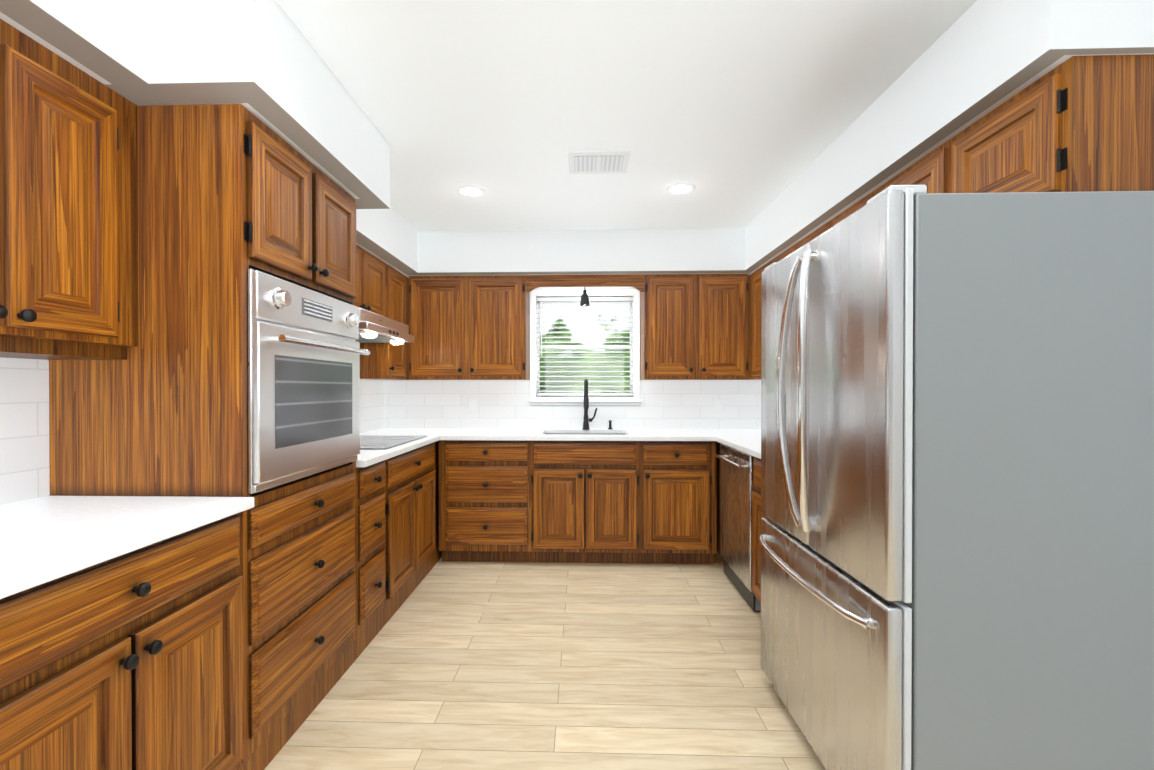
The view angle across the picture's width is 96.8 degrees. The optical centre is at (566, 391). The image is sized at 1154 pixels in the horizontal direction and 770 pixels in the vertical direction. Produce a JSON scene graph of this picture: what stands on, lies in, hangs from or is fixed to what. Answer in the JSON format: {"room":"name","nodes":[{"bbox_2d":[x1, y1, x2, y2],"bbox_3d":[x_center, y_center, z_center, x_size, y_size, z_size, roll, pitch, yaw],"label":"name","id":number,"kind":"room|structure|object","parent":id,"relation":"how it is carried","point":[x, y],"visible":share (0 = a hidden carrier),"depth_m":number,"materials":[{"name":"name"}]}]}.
{"room":"kitchen","nodes":[
{"label":"kitchen","id":0,"kind":"room"},
{"bbox_2d":[0,357,382,504],"bbox_3d":[-1.671,0.030,1.335,0.140,2.410,6.070,0,0,2],"label":"wall","id":1,"kind":"structure","parent":0,"point":[41,359],"depth_m":1.53,"materials":[{"name":"white tile"}]},
{"bbox_2d":[0,19,137,350],"bbox_3d":[-1.448,-0.501,1.214,0.306,0.732,0.698,0,0,2],"label":"upper cabinet","id":2,"kind":"object","parent":1,"relation":"attached to","point":[68,219],"depth_m":1.32,"materials":[{"name":"brown wood"}]},
{"bbox_2d":[0,358,383,504],"bbox_3d":[-1.592,-0.060,1.477,0.008,0.757,5.481,0,0,2],"label":"wall tile","id":3,"kind":"structure","parent":1,"relation":"attached to","point":[24,433],"depth_m":1.51,"materials":[{"name":"white tile"}]},
{"bbox_2d":[355,245,390,318],"bbox_3d":[-1.387,-0.664,3.113,0.306,0.427,0.770,0,0,2],"label":"upper cabinet","id":4,"kind":"object","parent":1,"relation":"attached to","point":[382,288],"depth_m":3.27,"materials":[{"name":"brown wood"}]},
{"bbox_2d":[356,308,413,344],"bbox_3d":[-1.287,-0.375,3.111,0.493,0.146,0.764,0,0,2],"label":"range hood","id":5,"kind":"object","parent":4,"relation":"attached to","point":[375,328],"visible":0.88,"depth_m":3.05,"materials":[{"name":"silver metal"}]},
{"bbox_2d":[360,267,408,379],"bbox_3d":[-1.369,-0.485,3.690,0.306,0.792,0.383,0,0,2],"label":"upper cabinet","id":6,"kind":"object","parent":1,"relation":"attached to","point":[385,361],"depth_m":3.61,"materials":[{"name":"brown wood"}]},
{"bbox_2d":[264,551,825,769],"bbox_3d":[-0.002,1.265,1.288,3.480,0.060,6.070,0,0,2],"label":"floor","id":7,"kind":"structure","parent":0,"point":[529,666],"depth_m":2.16,"materials":[{"name":"beige wood"}]},
{"bbox_2d":[0,512,243,769],"bbox_3d":[-1.290,0.795,1.171,0.627,0.880,0.788,0,0,2],"label":"base cabinet","id":8,"kind":"object","parent":7,"relation":"on","point":[132,660],"visible":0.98,"depth_m":1.14,"materials":[{"name":"brown wood"}]},
{"bbox_2d":[0,496,253,598],"bbox_3d":[-1.300,0.341,0.520,0.649,0.032,2.082,0,0,2],"label":"countertop","id":9,"kind":"structure","parent":8,"relation":"on","point":[44,539],"depth_m":1.22,"materials":[{"name":"stone"}]},
{"bbox_2d":[49,104,356,769],"bbox_3d":[-1.249,0.180,1.952,0.659,2.102,0.780,0,0,2],"label":"tall cabinet","id":10,"kind":"object","parent":7,"relation":"on","point":[229,195],"visible":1,"depth_m":1.57,"materials":[{"name":"brown wood"}]},
{"bbox_2d":[248,268,369,493],"bbox_3d":[-1.203,-0.033,1.950,0.656,0.696,0.728,0,0,2],"label":"built-in oven","id":11,"kind":"object","parent":10,"relation":"in","point":[305,350],"visible":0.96,"depth_m":1.80,"materials":[{"name":"grey metal"}]},
{"bbox_2d":[355,458,390,659],"bbox_3d":[-1.247,0.787,2.518,0.627,0.880,0.340,0,0,2],"label":"base cabinet","id":12,"kind":"object","parent":7,"relation":"on","point":[373,482],"depth_m":2.49,"materials":[{"name":"brown wood"}]},
{"bbox_2d":[391,441,438,616],"bbox_3d":[-1.228,0.784,3.113,0.627,0.880,0.851,0,0,2],"label":"base cabinet","id":13,"kind":"object","parent":7,"relation":"on","point":[398,555],"depth_m":3.07,"materials":[{"name":"brown wood"}]},
{"bbox_2d":[356,432,443,466],"bbox_3d":[-1.216,0.328,2.943,0.660,0.032,1.196,0,0,2],"label":"countertop","id":14,"kind":"structure","parent":13,"relation":"on","point":[366,458],"depth_m":2.92,"materials":[{"name":"stone"}]},
{"bbox_2d":[360,436,426,449],"bbox_3d":[-1.214,0.306,3.113,0.520,0.008,0.730,0,0,2],"label":"cooktop","id":15,"kind":"object","parent":14,"relation":"in","point":[376,442],"visible":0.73,"depth_m":3.09,"materials":[{"name":"clear glass"}]},
{"bbox_2d":[439,433,716,563],"bbox_3d":[0.080,0.780,3.847,1.936,0.881,0.659,0,0,2],"label":"base cabinet","id":16,"kind":"object","parent":7,"relation":"on","point":[645,502],"visible":1,"depth_m":3.56,"materials":[{"name":"brown wood"}]},
{"bbox_2d":[368,428,760,440],"bbox_3d":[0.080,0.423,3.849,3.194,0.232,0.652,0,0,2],"label":"countertop","id":17,"kind":"structure","parent":16,"relation":"on","point":[449,433],"depth_m":3.73,"materials":[{"name":"stone"}]},
{"bbox_2d":[582,379,597,429],"bbox_3d":[0.185,0.105,3.985,0.124,0.400,0.269,0,0,2],"label":"faucet","id":18,"kind":"object","parent":17,"relation":"on","point":[586,408],"visible":1,"depth_m":4.06,"materials":[{"name":"black metal"}]},
{"bbox_2d":[715,444,760,611],"bbox_3d":[1.306,0.786,3.125,0.663,0.878,0.608,0,0,2],"label":"dishwasher","id":19,"kind":"object","parent":7,"relation":"on","point":[737,475],"visible":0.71,"depth_m":3.06,"materials":[{"name":"grey paint"}]},
{"bbox_2d":[716,442,765,602],"bbox_3d":[1.326,0.784,3.154,0.659,0.881,1.965,0,0,2],"label":"base cabinet","id":20,"kind":"object","parent":7,"relation":"on","point":[757,515],"visible":0.12,"depth_m":2.76,"materials":[{"name":"brown wood"}]},
{"bbox_2d":[708,432,760,458],"bbox_3d":[1.308,0.328,2.815,0.674,0.032,1.290,0,0,2],"label":"countertop","id":21,"kind":"structure","parent":20,"relation":"on","point":[747,441],"depth_m":3.29,"materials":[{"name":"stone"}]},
{"bbox_2d":[759,185,1153,769],"bbox_3d":[1.169,0.359,1.706,0.862,1.747,0.906,0,0,2],"label":"refrigerator","id":22,"kind":"object","parent":7,"relation":"on","point":[956,538],"visible":1,"depth_m":1.26,"materials":[{"name":"grey paint"}]},
{"bbox_2d":[486,287,639,428],"bbox_3d":[0.093,0.013,4.245,3.200,2.410,0.140,0,0,2],"label":"wall","id":23,"kind":"structure","parent":0,"point":[545,288],"depth_m":4.18,"materials":[{"name":"white paint"}]},
{"bbox_2d":[407,277,408,325],"bbox_3d":[-1.357,-0.487,4.048,0.306,0.792,0.334,0,0,2],"label":"upper cabinet","id":24,"kind":"object","parent":23,"relation":"attached to","point":[407,277],"depth_m":3.97,"materials":[{"name":"brown wood"}]},
{"bbox_2d":[409,275,529,379],"bbox_3d":[-0.753,-0.486,4.027,0.898,0.792,0.339,0,0,2],"label":"upper cabinet","id":25,"kind":"object","parent":23,"relation":"attached to","point":[469,327],"visible":0.98,"depth_m":3.89,"materials":[{"name":"brown wood"}]},
{"bbox_2d":[384,380,760,428],"bbox_3d":[0.091,0.107,4.171,3.182,0.393,0.008,0,0,2],"label":"wall tile","id":26,"kind":"structure","parent":23,"relation":"attached to","point":[676,404],"depth_m":4.17,"materials":[{"name":"white tile"}]},
{"bbox_2d":[528,289,640,404],"bbox_3d":[0.152,-0.356,4.216,0.910,0.940,0.180,0,0,2],"label":"window","id":27,"kind":"structure","parent":23,"relation":"in","point":[635,329],"depth_m":4.16,"materials":[{"name":"white"}]},
{"bbox_2d":[537,297,632,395],"bbox_3d":[0.152,-0.366,4.204,0.788,0.806,0.058,0,0,2],"label":"window blinds","id":28,"kind":"object","parent":27,"relation":"attached to","point":[578,299],"visible":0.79,"depth_m":4.19,"materials":[{"name":"grey plastic"}]},
{"bbox_2d":[640,274,748,379],"bbox_3d":[0.984,-0.486,3.971,0.778,0.792,0.339,0,0,2],"label":"upper cabinet","id":29,"kind":"object","parent":23,"relation":"attached to","point":[694,326],"visible":0.98,"depth_m":3.84,"materials":[{"name":"brown wood"}]},
{"bbox_2d":[276,0,976,231],"bbox_3d":[-0.002,-1.215,1.274,3.480,0.080,6.070,0,0,2],"label":"ceiling","id":30,"kind":"structure","parent":0,"point":[741,113],"depth_m":2.02,"materials":[{"name":"white paint"}]},
{"bbox_2d":[457,185,485,196],"bbox_3d":[-0.561,-1.181,3.028,0.170,0.007,0.170,0,0,2],"label":"recessed light","id":31,"kind":"object","parent":30,"relation":"in","point":[470,191],"visible":1,"depth_m":3.02,"materials":[{"name":"white"}]},
{"bbox_2d":[0,0,1153,277],"bbox_3d":[-0.002,-1.022,1.276,3.200,0.306,5.790,0,0,2],"label":"soffit","id":32,"kind":"structure","parent":30,"relation":"attached to","point":[264,62],"depth_m":1.69,"materials":[{"name":"white paint"}]},
{"bbox_2d":[526,274,643,292],"bbox_3d":[0.142,-0.817,3.887,0.896,0.129,0.018,0,0,2],"label":"valance","id":33,"kind":"object","parent":32,"relation":"attached to","point":[533,282],"visible":1,"depth_m":3.88,"materials":[{"name":"brown wood"}]},
{"bbox_2d":[580,287,589,305],"bbox_3d":[0.144,-0.775,3.969,0.075,0.220,0.076,0,0,2],"label":"light","id":34,"kind":"object","parent":32,"relation":"hanging from","point":[584,300],"visible":0.79,"depth_m":3.94,"materials":[{"name":"black"}]},
{"bbox_2d":[568,151,630,173],"bbox_3d":[0.167,-1.176,2.645,0.310,0.012,0.250,0,0,2],"label":"ceiling vent","id":35,"kind":"object","parent":30,"relation":"in","point":[594,162],"visible":1,"depth_m":2.62,"materials":[{"name":"white metal"}]},
{"bbox_2d":[666,183,695,194],"bbox_3d":[0.668,-1.181,2.989,0.170,0.007,0.170,0,0,2],"label":"recessed light","id":36,"kind":"object","parent":30,"relation":"in","point":[680,188],"visible":1,"depth_m":2.98,"materials":[{"name":"white"}]},
{"bbox_3d":[1.667,0.030,1.228,0.140,2.410,6.070,0,0,2],"label":"wall","id":37,"kind":"structure","parent":0,"visible":0},
{"bbox_2d":[747,247,790,379],"bbox_3d":[1.510,-0.483,3.388,0.306,0.792,0.803,0,0,2],"label":"upper cabinet","id":38,"kind":"object","parent":37,"relation":"attached to","point":[755,325],"depth_m":3.72,"materials":[{"name":"brown wood"}]},
{"bbox_2d":[791,187,879,252],"bbox_3d":[1.484,-0.478,2.584,0.306,0.792,0.805,0,0,2],"label":"upper cabinet","id":39,"kind":"object","parent":37,"relation":"attached to","point":[862,202],"depth_m":2.53,"materials":[{"name":"brown wood"}]},
{"bbox_2d":[880,54,1153,192],"bbox_3d":[1.442,-0.691,1.750,0.339,0.357,0.858,0,0,2],"label":"upper cabinet","id":40,"kind":"object","parent":37,"relation":"attached to","point":[1079,124],"visible":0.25,"depth_m":1.35,"materials":[{"name":"brown wood"}]},
{"label":"outside","id":41,"kind":"structure","parent":0,"visible":0},
{"bbox_2d":[540,302,629,392],"bbox_3d":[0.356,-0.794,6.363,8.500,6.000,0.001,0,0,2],"label":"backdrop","id":42,"kind":"structure","parent":41,"point":[601,308],"depth_m":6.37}
]}

